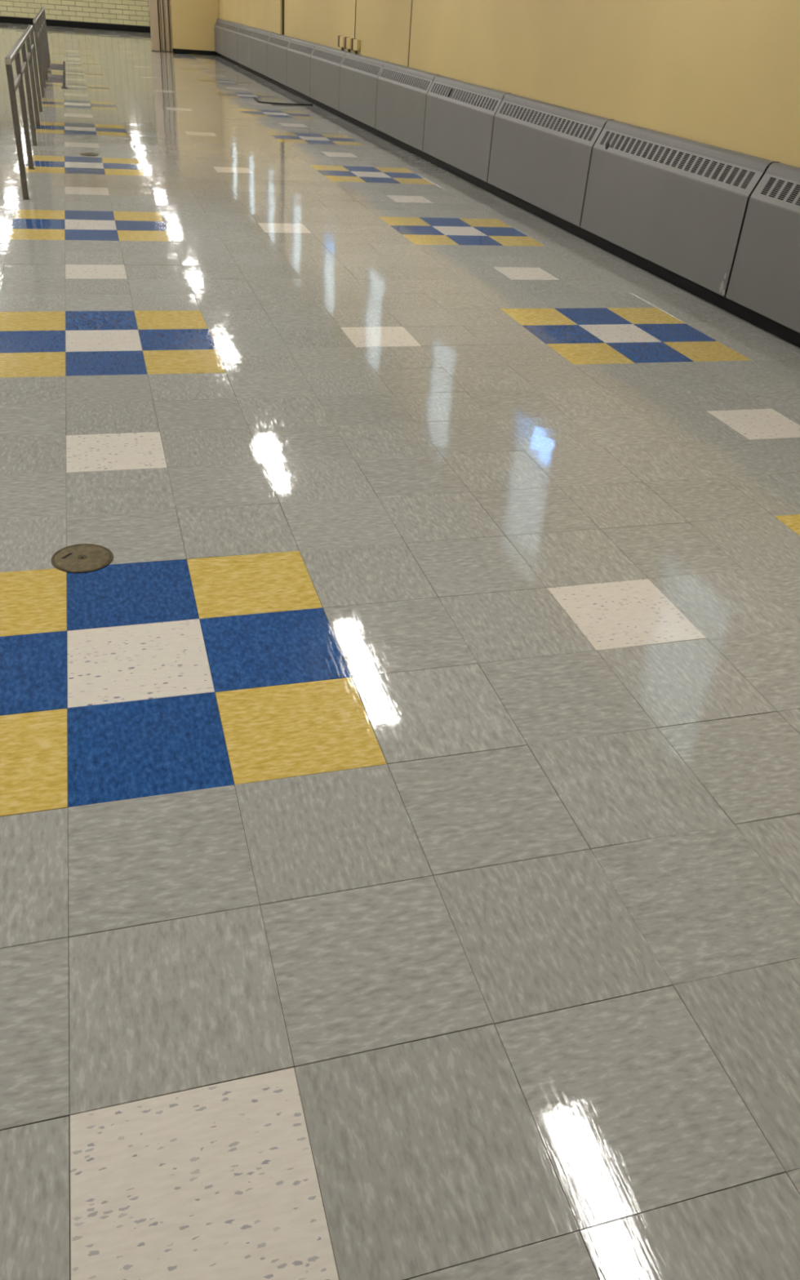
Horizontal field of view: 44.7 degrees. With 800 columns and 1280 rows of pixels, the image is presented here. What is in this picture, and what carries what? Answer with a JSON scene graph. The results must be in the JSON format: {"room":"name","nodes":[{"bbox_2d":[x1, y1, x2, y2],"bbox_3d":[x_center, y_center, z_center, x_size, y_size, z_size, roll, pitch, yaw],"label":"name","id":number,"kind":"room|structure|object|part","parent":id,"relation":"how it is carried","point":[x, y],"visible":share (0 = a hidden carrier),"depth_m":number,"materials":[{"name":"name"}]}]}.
{"room":"school cafeteria","nodes":[
{"label":"school cafeteria","id":0,"kind":"room"},
{"bbox_2d":[0,0,150,26],"bbox_3d":[-13.225,-20.256,29.200,12.628,3.182,0.213,-6,34,-15],"label":"wall","id":1,"kind":"structure","parent":0,"point":[125,12],"depth_m":30.56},
{"bbox_2d":[0,16,151,32],"bbox_3d":[-13.288,-19.090,29.835,12.616,0.165,0.034,-6,34,-15],"label":"baseboard","id":2,"kind":"structure","parent":1,"relation":"attached to","point":[2,19],"depth_m":30.71,"materials":[{"name":"black rubber"}]},
{"bbox_2d":[168,0,218,51],"bbox_3d":[-10.242,-14.477,20.533,12.628,2.999,0.488,-6,34,-15],"label":"wall","id":3,"kind":"structure","parent":0,"point":[193,22],"depth_m":22.36,"materials":[{"name":"yellow paint"}]},
{"bbox_2d":[172,48,217,55],"bbox_3d":[-4.772,-13.704,22.690,1.027,0.091,0.107,-6,34,-15],"label":"baseboard","id":4,"kind":"structure","parent":3,"relation":"attached to","point":[174,51],"depth_m":22.64,"materials":[{"name":"black rubber"}]},
{"bbox_2d":[0,22,799,1279],"bbox_3d":[-7.759,-8.138,14.028,12.893,0.188,40.629,-6,34,-15],"label":"floor","id":5,"kind":"structure","parent":0,"point":[399,820],"depth_m":2.07,"materials":[{"name":"grey tile"}]},
{"bbox_2d":[4,24,43,199],"bbox_3d":[-3.265,-4.821,8.569,0.051,0.829,5.492,-6,34,-15],"label":"railing","id":6,"kind":"object","parent":5,"relation":"on","point":[14,54],"visible":1,"depth_m":7.53,"materials":[{"name":"metal"}]},
{"bbox_3d":[-2.519,-3.337,6.415,0.038,0.789,0.038,-6,34,-15],"label":"post","id":7,"kind":"part","parent":6,"relation":"part of","materials":[{"name":"metal"}]},
{"bbox_3d":[-2.686,-3.893,6.813,0.021,0.037,1.288,-6,34,-15],"label":"rail","id":8,"kind":"part","parent":6,"relation":"part of","materials":[{"name":"metal"}]},
{"bbox_3d":[-3.239,-5.152,8.353,0.040,0.037,5.478,-6,34,-15],"label":"rail","id":9,"kind":"part","parent":6,"relation":"part of","materials":[{"name":"metal"}]},
{"bbox_3d":[-2.884,-4.054,7.469,0.038,0.789,0.038,-6,34,-15],"label":"post","id":10,"kind":"part","parent":6,"relation":"part of","materials":[{"name":"metal"}]},
{"bbox_3d":[-3.052,-4.613,7.874,0.021,0.037,1.303,-6,34,-15],"label":"rail","id":11,"kind":"part","parent":6,"relation":"part of","materials":[{"name":"metal"}]},
{"bbox_3d":[-3.425,-5.346,8.953,0.021,0.037,1.334,-6,34,-15],"label":"rail","id":12,"kind":"part","parent":6,"relation":"part of","materials":[{"name":"metal"}]},
{"bbox_3d":[-3.252,-4.778,8.536,0.038,0.789,0.038,-6,34,-15],"label":"post","id":13,"kind":"part","parent":6,"relation":"part of","materials":[{"name":"metal"}]},
{"bbox_3d":[-3.806,-6.096,10.055,0.021,0.037,1.364,-6,34,-15],"label":"rail","id":14,"kind":"part","parent":6,"relation":"part of","materials":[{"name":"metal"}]},
{"bbox_3d":[-3.629,-5.520,9.626,0.038,0.789,0.038,-6,34,-15],"label":"post","id":15,"kind":"part","parent":6,"relation":"part of","materials":[{"name":"metal"}]},
{"bbox_3d":[-4.014,-6.277,10.742,0.038,0.789,0.038,-6,34,-15],"label":"post","id":16,"kind":"part","parent":6,"relation":"part of","materials":[{"name":"metal"}]},
{"bbox_2d":[32,7,50,97],"bbox_3d":[-5.349,-8.918,14.599,0.051,0.829,6.421,-6,34,-15],"label":"railing","id":17,"kind":"object","parent":5,"relation":"on","point":[39,21],"visible":1,"depth_m":13.30,"materials":[{"name":"metal"}]},
{"bbox_3d":[-5.322,-9.249,14.383,0.040,0.037,6.408,-6,34,-15],"label":"rail","id":18,"kind":"part","parent":17,"relation":"part of","materials":[{"name":"metal"}]},
{"bbox_3d":[-4.475,-7.183,12.075,0.038,0.789,0.038,-6,34,-15],"label":"post","id":19,"kind":"part","parent":17,"relation":"part of","materials":[{"name":"metal"}]},
{"bbox_3d":[-4.835,-7.891,13.117,0.038,0.789,0.038,-6,34,-15],"label":"post","id":20,"kind":"part","parent":17,"relation":"part of","materials":[{"name":"metal"}]},
{"bbox_3d":[-5.203,-8.616,14.184,0.038,0.789,0.038,-6,34,-15],"label":"post","id":21,"kind":"part","parent":17,"relation":"part of","materials":[{"name":"metal"}]},
{"bbox_3d":[-5.572,-9.341,15.250,0.038,0.789,0.038,-6,34,-15],"label":"post","id":22,"kind":"part","parent":17,"relation":"part of","materials":[{"name":"metal"}]},
{"bbox_3d":[-5.932,-10.049,16.293,0.038,0.789,0.038,-6,34,-15],"label":"post","id":23,"kind":"part","parent":17,"relation":"part of","materials":[{"name":"metal"}]},
{"bbox_3d":[-6.225,-10.626,17.141,0.038,0.789,0.038,-6,34,-15],"label":"post","id":24,"kind":"part","parent":17,"relation":"part of","materials":[{"name":"metal"}]},
{"bbox_3d":[-2.717,-4.249,8.517,0.140,0.003,0.140,6,33,2],"label":"plate","id":25,"kind":"part","parent":5,"relation":"part of","materials":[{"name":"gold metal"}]},
{"bbox_2d":[148,0,172,52],"bbox_3d":[-5.479,-14.852,22.056,0.457,2.606,0.119,-6,34,-15],"label":"pillar","id":26,"kind":"structure","parent":5,"relation":"on","point":[159,10],"depth_m":22.47,"materials":[{"name":"beige paint"}]},
{"bbox_3d":[-5.611,-14.842,22.017,0.183,2.597,0.119,-6,34,-15],"label":"lead post","id":27,"kind":"part","parent":26,"relation":"part of","materials":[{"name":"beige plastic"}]},
{"bbox_2d":[253,97,312,105],"bbox_3d":[-1.817,-7.645,13.825,1.046,0.017,0.528,21,36,23],"label":"cable","id":28,"kind":"object","parent":5,"relation":"on","point":[254,97],"visible":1,"depth_m":13.68,"materials":[{"name":"black rubber"}]},
{"bbox_2d":[218,0,799,168],"bbox_3d":[-1.534,-9.943,14.818,0.262,3.182,40.660,-6,34,-15],"label":"wall","id":29,"kind":"structure","parent":0,"point":[722,73],"depth_m":6.29,"materials":[{"name":"yellow paint"}]},
{"bbox_2d":[213,17,228,56],"bbox_3d":[-3.993,-13.537,21.850,0.118,0.662,1.838,-6,34,-15],"label":"cover","id":30,"kind":"object","parent":29,"relation":"attached to","point":[220,40],"visible":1,"depth_m":21.79,"materials":[{"name":"grey metal"}]},
{"bbox_3d":[-4.046,-13.463,21.881,0.018,0.497,1.820,-6,34,-15],"label":"panel","id":31,"kind":"part","parent":30,"relation":"part of","materials":[{"name":"grey metal"}]},
{"bbox_2d":[214,21,226,29],"bbox_3d":[-4.006,-13.719,21.721,0.055,0.112,1.820,-6,34,-15],"label":"grille","id":32,"kind":"object","parent":30,"relation":"attached to","point":[221,24],"depth_m":21.70,"materials":[{"name":"metal"}]},
{"bbox_2d":[224,21,240,62],"bbox_3d":[-3.488,-12.543,20.388,0.118,0.662,1.838,-6,34,-15],"label":"cover","id":33,"kind":"object","parent":29,"relation":"attached to","point":[230,34],"visible":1,"depth_m":20.33,"materials":[{"name":"grey metal"}]},
{"bbox_3d":[-3.541,-12.470,20.420,0.018,0.497,1.820,-6,34,-15],"label":"panel","id":34,"kind":"part","parent":33,"relation":"part of","materials":[{"name":"grey metal"}]},
{"bbox_2d":[225,23,239,33],"bbox_3d":[-3.501,-12.725,20.260,0.055,0.112,1.820,-6,34,-15],"label":"grille","id":35,"kind":"object","parent":33,"relation":"attached to","point":[233,28],"depth_m":20.24,"materials":[{"name":"metal"}]},
{"bbox_2d":[236,24,255,68],"bbox_3d":[-2.983,-11.550,18.926,0.118,0.662,1.838,-6,34,-15],"label":"cover","id":36,"kind":"object","parent":29,"relation":"attached to","point":[243,38],"visible":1,"depth_m":18.88,"materials":[{"name":"grey metal"}]},
{"bbox_3d":[-3.036,-11.476,18.958,0.018,0.497,1.820,-6,34,-15],"label":"panel","id":37,"kind":"part","parent":36,"relation":"part of","materials":[{"name":"grey metal"}]},
{"bbox_2d":[236,26,253,37],"bbox_3d":[-2.996,-11.732,18.798,0.055,0.112,1.820,-6,34,-15],"label":"grille","id":38,"kind":"object","parent":36,"relation":"attached to","point":[246,32],"depth_m":18.80,"materials":[{"name":"metal"}]},
{"bbox_3d":[-2.969,-12.697,18.698,0.006,2.999,8.339,-6,34,-15],"label":"wall panel","id":39,"kind":"part","parent":29,"relation":"part of","materials":[{"name":"yellow paint"}]},
{"bbox_2d":[250,27,271,76],"bbox_3d":[-2.478,-10.557,17.465,0.118,0.662,1.838,-6,34,-15],"label":"cover","id":40,"kind":"object","parent":29,"relation":"attached to","point":[259,41],"visible":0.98,"depth_m":17.41,"materials":[{"name":"grey metal"}]},
{"bbox_3d":[-2.531,-10.483,17.497,0.018,0.497,1.820,-6,34,-15],"label":"panel","id":41,"kind":"part","parent":40,"relation":"part of","materials":[{"name":"grey metal"}]},
{"bbox_2d":[250,31,270,43],"bbox_3d":[-2.491,-10.739,17.337,0.055,0.112,1.820,-6,34,-15],"label":"grille","id":42,"kind":"object","parent":40,"relation":"attached to","point":[259,37],"depth_m":17.32,"materials":[{"name":"metal"}]},
{"bbox_2d":[266,31,292,85],"bbox_3d":[-1.973,-9.564,16.003,0.118,0.662,1.838,-6,34,-15],"label":"cover","id":43,"kind":"object","parent":29,"relation":"attached to","point":[277,49],"visible":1,"depth_m":15.95,"materials":[{"name":"grey metal"}]},
{"bbox_3d":[-2.026,-9.490,16.035,0.018,0.497,1.820,-6,34,-15],"label":"panel","id":44,"kind":"part","parent":43,"relation":"part of","materials":[{"name":"grey metal"}]},
{"bbox_2d":[267,35,289,48],"bbox_3d":[-1.986,-9.746,15.875,0.055,0.112,1.820,-6,34,-15],"label":"grille","id":45,"kind":"object","parent":43,"relation":"attached to","point":[277,42],"depth_m":15.86,"materials":[{"name":"metal"}]},
{"bbox_2d":[286,37,316,97],"bbox_3d":[-1.468,-8.571,14.541,0.118,0.662,1.838,-6,34,-15],"label":"cover","id":46,"kind":"object","parent":29,"relation":"attached to","point":[298,56],"visible":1,"depth_m":14.47,"materials":[{"name":"grey metal"}]},
{"bbox_3d":[-1.521,-8.497,14.573,0.018,0.497,1.820,-6,34,-15],"label":"panel","id":47,"kind":"part","parent":46,"relation":"part of","materials":[{"name":"grey metal"}]},
{"bbox_2d":[287,41,314,57],"bbox_3d":[-1.481,-8.752,14.413,0.055,0.112,1.820,-6,34,-15],"label":"grille","id":48,"kind":"object","parent":46,"relation":"attached to","point":[299,49],"depth_m":14.36,"materials":[{"name":"metal"}]},
{"bbox_2d":[310,44,346,111],"bbox_3d":[-0.963,-7.577,13.080,0.118,0.662,1.838,-6,34,-15],"label":"cover","id":49,"kind":"object","parent":29,"relation":"attached to","point":[325,66],"visible":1,"depth_m":13.00,"materials":[{"name":"grey metal"}]},
{"bbox_3d":[-1.016,-7.503,13.111,0.018,0.497,1.820,-6,34,-15],"label":"panel","id":50,"kind":"part","parent":49,"relation":"part of","materials":[{"name":"grey metal"}]},
{"bbox_2d":[311,48,344,66],"bbox_3d":[-0.976,-7.759,12.951,0.055,0.112,1.820,-6,34,-15],"label":"grille","id":51,"kind":"object","parent":49,"relation":"attached to","point":[324,56],"depth_m":12.90,"materials":[{"name":"metal"}]},
{"bbox_2d":[337,35,344,50],"bbox_3d":[-0.738,-7.594,12.389,0.052,0.155,0.238,-6,34,-15],"label":"wall box","id":52,"kind":"object","parent":29,"relation":"attached to","point":[340,38],"visible":0.9,"depth_m":12.38,"materials":[{"name":"yellow paint"}]},
{"bbox_3d":[-0.842,-8.513,12.541,0.006,2.999,7.120,-6,34,-15],"label":"wall panel","id":53,"kind":"part","parent":29,"relation":"part of","materials":[{"name":"yellow paint"}]},
{"bbox_2d":[344,36,351,52],"bbox_3d":[-0.637,-7.396,12.098,0.052,0.155,0.238,-6,34,-15],"label":"wall box","id":54,"kind":"object","parent":29,"relation":"attached to","point":[348,41],"visible":0.91,"depth_m":12.08,"materials":[{"name":"yellow paint"}]},
{"bbox_2d":[351,38,359,53],"bbox_3d":[-0.536,-7.199,11.807,0.052,0.155,0.238,-6,34,-15],"label":"wall box","id":55,"kind":"object","parent":29,"relation":"attached to","point":[355,46],"visible":1,"depth_m":11.77,"materials":[{"name":"yellow paint"}]},
{"bbox_2d":[338,51,386,128],"bbox_3d":[-0.458,-6.584,11.618,0.118,0.662,1.838,-6,34,-15],"label":"cover","id":56,"kind":"object","parent":29,"relation":"attached to","point":[358,77],"visible":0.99,"depth_m":11.53,"materials":[{"name":"grey metal"}]},
{"bbox_3d":[-0.511,-6.510,11.650,0.018,0.497,1.820,-6,34,-15],"label":"panel","id":57,"kind":"part","parent":56,"relation":"part of","materials":[{"name":"grey metal"}]},
{"bbox_2d":[340,56,382,78],"bbox_3d":[-0.471,-6.766,11.490,0.055,0.112,1.820,-6,34,-15],"label":"grille","id":58,"kind":"object","parent":56,"relation":"attached to","point":[359,66],"depth_m":11.44,"materials":[{"name":"metal"}]},
{"bbox_2d":[375,61,436,151],"bbox_3d":[0.047,-5.591,10.156,0.118,0.662,1.838,-6,34,-15],"label":"cover","id":59,"kind":"object","parent":29,"relation":"attached to","point":[402,94],"visible":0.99,"depth_m":10.06,"materials":[{"name":"grey metal"}]},
{"bbox_3d":[-0.006,-5.517,10.188,0.018,0.497,1.820,-6,34,-15],"label":"panel","id":60,"kind":"part","parent":59,"relation":"part of","materials":[{"name":"grey metal"}]},
{"bbox_2d":[377,66,432,93],"bbox_3d":[0.034,-5.773,10.028,0.055,0.112,1.820,-6,34,-15],"label":"grille","id":61,"kind":"object","parent":59,"relation":"attached to","point":[411,82],"depth_m":9.97,"materials":[{"name":"metal"}]},
{"bbox_2d":[422,74,507,182],"bbox_3d":[0.552,-4.598,8.695,0.118,0.662,1.838,-6,34,-15],"label":"cover","id":62,"kind":"object","parent":29,"relation":"attached to","point":[460,115],"visible":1,"depth_m":8.58,"materials":[{"name":"grey metal"}]},
{"bbox_3d":[0.499,-4.524,8.726,0.018,0.497,1.820,-6,34,-15],"label":"panel","id":63,"kind":"part","parent":62,"relation":"part of","materials":[{"name":"grey metal"}]},
{"bbox_2d":[426,80,502,115],"bbox_3d":[0.539,-4.780,8.566,0.055,0.112,1.820,-6,34,-15],"label":"grille","id":64,"kind":"object","parent":62,"relation":"attached to","point":[472,100],"depth_m":8.50,"materials":[{"name":"metal"}]},
{"bbox_2d":[217,53,799,347],"bbox_3d":[-0.222,-5.822,11.165,0.054,0.084,29.236,-6,34,-15],"label":"baseboard","id":65,"kind":"structure","parent":29,"relation":"attached to","point":[784,332],"depth_m":6.56,"materials":[{"name":"black rubber"}]},
{"bbox_2d":[487,93,608,226],"bbox_3d":[1.057,-3.604,7.233,0.118,0.662,1.838,-6,34,-15],"label":"cover","id":66,"kind":"object","parent":29,"relation":"attached to","point":[540,156],"visible":0.99,"depth_m":7.10,"materials":[{"name":"grey metal"}]},
{"bbox_2d":[494,100,602,146],"bbox_3d":[1.044,-3.786,7.105,0.055,0.112,1.820,-6,34,-15],"label":"grille","id":67,"kind":"object","parent":66,"relation":"attached to","point":[573,130],"depth_m":7.01,"materials":[{"name":"metal"}]},
{"bbox_3d":[2.031,-2.863,4.227,0.006,2.999,13.765,-6,34,-15],"label":"wall panel","id":68,"kind":"part","parent":29,"relation":"part of","materials":[{"name":"yellow paint"}]},
{"bbox_2d":[580,119,773,297],"bbox_3d":[1.562,-2.611,5.771,0.119,0.662,1.838,-6,34,-15],"label":"cover","id":69,"kind":"object","parent":29,"relation":"attached to","point":[678,204],"visible":1,"depth_m":5.61,"materials":[{"name":"grey metal"}]},
{"bbox_2d":[593,128,763,195],"bbox_3d":[1.549,-2.793,5.643,0.055,0.112,1.820,-6,34,-15],"label":"grille","id":70,"kind":"object","parent":69,"relation":"attached to","point":[664,157],"depth_m":5.57,"materials":[{"name":"metal"}]},
{"bbox_2d":[725,161,799,333],"bbox_3d":[2.067,-1.618,4.310,0.118,0.662,1.838,-6,34,-15],"label":"cover","id":71,"kind":"object","parent":29,"relation":"attached to","point":[765,278],"visible":1,"depth_m":4.81,"materials":[{"name":"grey metal"}]},
{"bbox_2d":[751,173,799,212],"bbox_3d":[2.054,-1.800,4.181,0.055,0.112,1.820,-6,34,-15],"label":"grille","id":72,"kind":"object","parent":71,"relation":"attached to","point":[757,197],"depth_m":4.76,"materials":[{"name":"metal"}]}
]}

